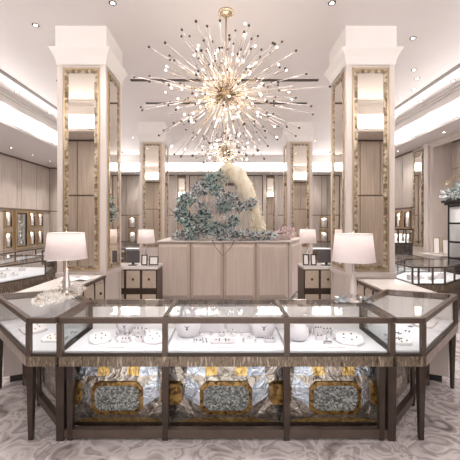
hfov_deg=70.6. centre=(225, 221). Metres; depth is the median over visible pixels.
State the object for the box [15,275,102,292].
display case
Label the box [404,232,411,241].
display case
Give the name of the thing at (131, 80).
air slot
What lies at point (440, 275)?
block
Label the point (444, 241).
picture frame
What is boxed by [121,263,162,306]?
base cabinet
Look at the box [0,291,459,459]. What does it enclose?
floor
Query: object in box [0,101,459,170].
trim
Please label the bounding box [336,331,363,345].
tray
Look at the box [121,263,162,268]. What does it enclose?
display case
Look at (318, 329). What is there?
block
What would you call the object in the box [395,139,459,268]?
wall
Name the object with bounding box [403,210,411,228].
display case
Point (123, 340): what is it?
block
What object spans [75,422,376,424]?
shelf
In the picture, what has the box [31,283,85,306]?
garland
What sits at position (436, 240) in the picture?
picture frame
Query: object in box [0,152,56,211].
trim
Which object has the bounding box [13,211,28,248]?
display case
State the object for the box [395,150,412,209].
trim
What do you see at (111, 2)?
recessed light
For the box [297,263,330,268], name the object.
display case
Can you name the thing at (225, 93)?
chandelier
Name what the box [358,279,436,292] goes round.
display case
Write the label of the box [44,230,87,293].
table lamp
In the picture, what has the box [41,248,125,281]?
display case
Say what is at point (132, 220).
display case
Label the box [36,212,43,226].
display case
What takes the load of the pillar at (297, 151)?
on the floor
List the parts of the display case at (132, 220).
panel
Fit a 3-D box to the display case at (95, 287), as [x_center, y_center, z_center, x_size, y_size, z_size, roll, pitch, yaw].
[-2.106,1.275,4.195,0.628,0.950,1.470,0,0,0]
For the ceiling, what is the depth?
5.62 m
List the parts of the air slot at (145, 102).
blade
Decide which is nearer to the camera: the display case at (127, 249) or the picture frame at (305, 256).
the picture frame at (305, 256)
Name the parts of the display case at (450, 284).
post, post, rail, rail, post, post, post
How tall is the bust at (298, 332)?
0.155 m
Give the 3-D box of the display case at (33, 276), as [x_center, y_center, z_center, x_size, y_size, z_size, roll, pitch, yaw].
[-4.701,1.272,6.250,1.849,0.956,3.350,0,0,0]
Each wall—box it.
[0,154,49,259]
[50,169,56,232]
[121,175,330,247]
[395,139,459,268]
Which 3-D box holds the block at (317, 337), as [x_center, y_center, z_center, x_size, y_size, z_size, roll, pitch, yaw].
[0.820,1.008,2.860,0.060,0.050,0.040,0,0,0]
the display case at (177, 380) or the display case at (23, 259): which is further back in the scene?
the display case at (23, 259)
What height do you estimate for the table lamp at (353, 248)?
0.677 m
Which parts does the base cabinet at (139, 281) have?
drawer, drawer, drawer, drawer, drawer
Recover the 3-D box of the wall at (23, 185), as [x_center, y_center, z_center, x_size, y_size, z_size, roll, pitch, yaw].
[-7.510,-0.260,7.350,0.280,4.020,12.700,0,0,0]
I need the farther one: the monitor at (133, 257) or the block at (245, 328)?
the monitor at (133, 257)
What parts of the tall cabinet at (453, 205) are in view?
cornice, frame, panel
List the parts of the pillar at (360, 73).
mosaic frame, mirror panel, crown, mosaic frame, mirror panel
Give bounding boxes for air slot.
[0,69,123,152]
[130,79,318,81]
[145,102,306,103]
[328,64,459,152]
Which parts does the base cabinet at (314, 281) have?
drawer, drawer, drawer, drawer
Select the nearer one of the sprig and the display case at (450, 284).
the sprig
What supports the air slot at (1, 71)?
attached to the ceiling
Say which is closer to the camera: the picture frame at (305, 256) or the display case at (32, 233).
the picture frame at (305, 256)
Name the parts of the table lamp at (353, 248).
shade trim, shade trim, lamp shade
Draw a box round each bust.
[116,312,134,333]
[175,307,200,337]
[250,307,275,337]
[290,324,308,341]
[302,314,313,332]
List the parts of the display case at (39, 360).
leg, leg, post, leg, leg, rail, rail, facet panel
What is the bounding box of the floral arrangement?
[169,160,297,255]
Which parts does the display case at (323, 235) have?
panel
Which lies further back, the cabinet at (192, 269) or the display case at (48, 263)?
the display case at (48, 263)
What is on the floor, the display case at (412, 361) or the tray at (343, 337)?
the display case at (412, 361)
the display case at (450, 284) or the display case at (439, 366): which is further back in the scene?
the display case at (450, 284)
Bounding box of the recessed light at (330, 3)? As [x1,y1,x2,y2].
[328,0,335,5]
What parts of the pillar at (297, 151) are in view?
mirror panel, mosaic frame, crown, mosaic frame, mirror panel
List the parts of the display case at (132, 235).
panel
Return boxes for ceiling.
[0,0,459,154]
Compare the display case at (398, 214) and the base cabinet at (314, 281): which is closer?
the base cabinet at (314, 281)
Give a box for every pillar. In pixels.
[48,26,127,306]
[136,122,171,262]
[280,122,315,262]
[324,26,403,306]
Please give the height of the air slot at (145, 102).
0.016 m
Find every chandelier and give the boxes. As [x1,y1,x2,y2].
[133,7,330,163]
[194,103,253,171]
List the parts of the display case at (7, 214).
frame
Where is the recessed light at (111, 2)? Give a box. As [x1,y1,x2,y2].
[109,0,116,5]
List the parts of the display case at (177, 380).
post, leg, leg, post, name plate, plaque frame, facet panel, post, leg, cross rail, rail, name plate, facet panel, plaque frame, rail, cross rail, leg, post, facet panel, plaque frame, name plate, post, leg, leg, post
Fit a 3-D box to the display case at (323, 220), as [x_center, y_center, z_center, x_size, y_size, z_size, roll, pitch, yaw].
[4.720,0.030,15.635,0.440,0.600,0.070,0,0,0]
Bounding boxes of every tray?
[18,324,47,334]
[40,333,67,342]
[89,331,110,344]
[143,331,161,344]
[210,338,234,343]
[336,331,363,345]
[396,339,411,344]
[412,319,437,328]
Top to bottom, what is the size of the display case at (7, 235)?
0.600 m
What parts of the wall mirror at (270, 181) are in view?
mirror panel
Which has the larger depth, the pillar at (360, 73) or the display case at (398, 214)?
the display case at (398, 214)
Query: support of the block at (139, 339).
on the display case at (177, 380)
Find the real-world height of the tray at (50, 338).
0.044 m
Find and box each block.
[0,273,5,277]
[19,266,25,270]
[121,337,130,342]
[133,327,144,334]
[137,336,143,342]
[198,324,223,332]
[227,324,250,332]
[264,337,273,342]
[313,326,321,334]
[315,334,322,339]
[322,327,331,334]
[427,275,435,279]
[435,272,443,278]
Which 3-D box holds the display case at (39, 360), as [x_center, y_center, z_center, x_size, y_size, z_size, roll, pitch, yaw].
[-1.732,1.254,3.179,1.385,0.991,0.657,0,0,44]
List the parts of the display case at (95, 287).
frame, drawer, drawer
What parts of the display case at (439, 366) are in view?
drawer, drawer, frame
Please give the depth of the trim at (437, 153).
9.20 m
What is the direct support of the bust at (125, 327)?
on the display case at (177, 380)
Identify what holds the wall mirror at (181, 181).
attached to the wall at (129, 183)
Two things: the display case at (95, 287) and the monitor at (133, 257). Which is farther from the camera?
the monitor at (133, 257)
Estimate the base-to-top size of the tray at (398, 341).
0.037 m
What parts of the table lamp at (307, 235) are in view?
lamp shade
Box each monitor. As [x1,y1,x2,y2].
[126,251,139,265]
[318,249,330,265]
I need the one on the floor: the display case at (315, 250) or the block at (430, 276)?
the display case at (315, 250)
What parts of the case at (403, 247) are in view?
frame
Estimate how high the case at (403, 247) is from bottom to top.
0.625 m
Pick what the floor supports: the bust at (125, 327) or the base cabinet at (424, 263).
the base cabinet at (424, 263)
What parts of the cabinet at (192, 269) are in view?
panel, panel, panel, panel, panel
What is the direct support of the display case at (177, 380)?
on the floor
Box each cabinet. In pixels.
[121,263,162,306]
[156,237,301,298]
[297,263,330,306]
[420,252,447,271]
[441,198,459,274]
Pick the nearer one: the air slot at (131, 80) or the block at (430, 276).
the block at (430, 276)
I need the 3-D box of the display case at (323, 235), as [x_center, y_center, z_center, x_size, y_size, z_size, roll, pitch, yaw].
[4.720,0.730,15.635,0.440,0.600,0.070,0,0,0]
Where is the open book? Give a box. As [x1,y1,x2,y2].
[59,276,90,282]
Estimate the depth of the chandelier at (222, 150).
8.03 m
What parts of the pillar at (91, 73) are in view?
mirror panel, mosaic frame, crown, mosaic frame, mirror panel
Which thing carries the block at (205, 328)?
on the display case at (177, 380)
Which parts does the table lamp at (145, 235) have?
lamp shade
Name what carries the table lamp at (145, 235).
on the display case
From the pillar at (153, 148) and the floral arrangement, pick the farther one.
the pillar at (153, 148)
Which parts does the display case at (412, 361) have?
facet panel, rail, leg, rail, leg, post, leg, leg, post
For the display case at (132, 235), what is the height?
0.600 m
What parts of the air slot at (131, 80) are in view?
blade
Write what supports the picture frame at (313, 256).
on the display case
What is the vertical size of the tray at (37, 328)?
0.042 m
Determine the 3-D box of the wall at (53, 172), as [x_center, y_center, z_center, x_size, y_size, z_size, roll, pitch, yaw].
[-6.260,-0.260,14.635,2.280,4.020,2.130,0,0,0]
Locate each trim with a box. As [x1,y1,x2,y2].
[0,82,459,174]
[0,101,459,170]
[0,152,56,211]
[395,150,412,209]
[422,131,459,251]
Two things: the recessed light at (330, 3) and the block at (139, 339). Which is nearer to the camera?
the block at (139, 339)
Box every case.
[0,248,46,266]
[0,255,53,293]
[0,290,89,439]
[3,210,12,227]
[3,231,12,249]
[3,275,105,381]
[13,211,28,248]
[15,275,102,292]
[29,212,35,227]
[29,230,35,245]
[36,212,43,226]
[36,230,43,244]
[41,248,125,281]
[55,299,396,440]
[121,248,138,262]
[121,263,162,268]
[128,216,136,228]
[128,231,136,242]
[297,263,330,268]
[313,248,330,262]
[319,216,328,228]
[319,231,328,242]
[356,279,448,381]
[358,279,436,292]
[363,289,457,439]
[395,211,402,228]
[395,229,413,254]
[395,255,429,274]
[395,259,459,310]
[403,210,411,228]
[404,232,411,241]
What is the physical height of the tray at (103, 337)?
0.049 m
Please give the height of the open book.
0.036 m
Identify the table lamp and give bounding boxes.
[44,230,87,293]
[137,228,154,264]
[298,228,316,264]
[332,231,375,302]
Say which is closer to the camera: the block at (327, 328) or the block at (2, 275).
the block at (327, 328)
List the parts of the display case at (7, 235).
frame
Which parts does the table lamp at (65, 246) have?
lamp shade, shade trim, shade trim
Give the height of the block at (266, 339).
0.045 m
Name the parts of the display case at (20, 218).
panel, frame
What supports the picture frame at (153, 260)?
on the display case
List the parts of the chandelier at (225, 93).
rod, rod, rod, rod, rod, rod, rod, rod, rod, rod, rod, rod, rod, rod, rod, rod, rod, rod, rod, rod, rod, rod, rod, rod, rod, rod, rod, rod, rod, rod, rod, rod, rod, stem, rod, rod, rod, rod, rod, rod, rod, rod, rod, rod, rod, rod, rod, rod, rod, rod, rod, rod, rod, rod, rod, rod, rod, rod, rod, rod, rod, rod, rod, rod, rod, rod, rod, rod, rod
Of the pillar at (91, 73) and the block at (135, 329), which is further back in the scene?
the pillar at (91, 73)
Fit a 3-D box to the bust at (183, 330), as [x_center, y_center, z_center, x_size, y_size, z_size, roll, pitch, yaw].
[-0.345,0.902,2.925,0.240,0.262,0.141,0,0,0]
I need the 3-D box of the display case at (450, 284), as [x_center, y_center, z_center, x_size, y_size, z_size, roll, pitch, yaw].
[4.095,1.272,6.460,1.560,0.956,1.330,0,0,0]
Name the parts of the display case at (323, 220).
panel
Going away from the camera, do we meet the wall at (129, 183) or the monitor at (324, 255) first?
the monitor at (324, 255)
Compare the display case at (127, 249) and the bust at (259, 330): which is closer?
the bust at (259, 330)
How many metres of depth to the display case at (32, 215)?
12.30 m
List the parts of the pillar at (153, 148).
mosaic frame, mirror panel, crown, mosaic frame, mirror panel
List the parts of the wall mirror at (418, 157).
mirror panel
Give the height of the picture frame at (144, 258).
0.192 m
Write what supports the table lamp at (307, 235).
on the display case
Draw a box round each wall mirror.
[177,177,185,236]
[266,177,274,234]
[413,150,423,246]
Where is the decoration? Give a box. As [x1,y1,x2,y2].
[439,175,459,201]
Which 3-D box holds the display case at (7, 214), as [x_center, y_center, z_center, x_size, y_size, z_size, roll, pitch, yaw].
[-7.335,-0.090,10.950,0.070,0.600,0.400,0,0,0]
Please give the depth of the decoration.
7.00 m
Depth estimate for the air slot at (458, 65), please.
7.11 m
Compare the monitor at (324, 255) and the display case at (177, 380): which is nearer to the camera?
the display case at (177, 380)
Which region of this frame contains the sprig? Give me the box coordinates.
[334,294,374,303]
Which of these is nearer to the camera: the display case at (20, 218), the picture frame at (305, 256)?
the picture frame at (305, 256)
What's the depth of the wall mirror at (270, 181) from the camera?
15.66 m
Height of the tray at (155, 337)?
0.050 m
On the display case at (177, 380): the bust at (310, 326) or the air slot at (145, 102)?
the bust at (310, 326)
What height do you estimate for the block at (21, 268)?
0.108 m
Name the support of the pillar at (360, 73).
on the floor
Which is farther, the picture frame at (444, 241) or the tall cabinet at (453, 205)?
the picture frame at (444, 241)
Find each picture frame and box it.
[141,255,147,264]
[149,256,158,264]
[303,254,308,264]
[310,254,316,264]
[433,237,439,253]
[442,239,447,253]
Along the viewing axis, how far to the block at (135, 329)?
2.96 m
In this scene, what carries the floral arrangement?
on the cabinet at (192, 269)
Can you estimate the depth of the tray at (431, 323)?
3.22 m
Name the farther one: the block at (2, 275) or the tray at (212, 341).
the block at (2, 275)
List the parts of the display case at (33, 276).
rail, rail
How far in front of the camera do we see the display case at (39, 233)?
12.82 m
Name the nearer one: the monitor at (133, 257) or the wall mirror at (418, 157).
the monitor at (133, 257)
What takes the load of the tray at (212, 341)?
on the display case at (177, 380)
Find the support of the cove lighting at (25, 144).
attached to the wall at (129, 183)
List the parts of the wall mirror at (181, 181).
mirror panel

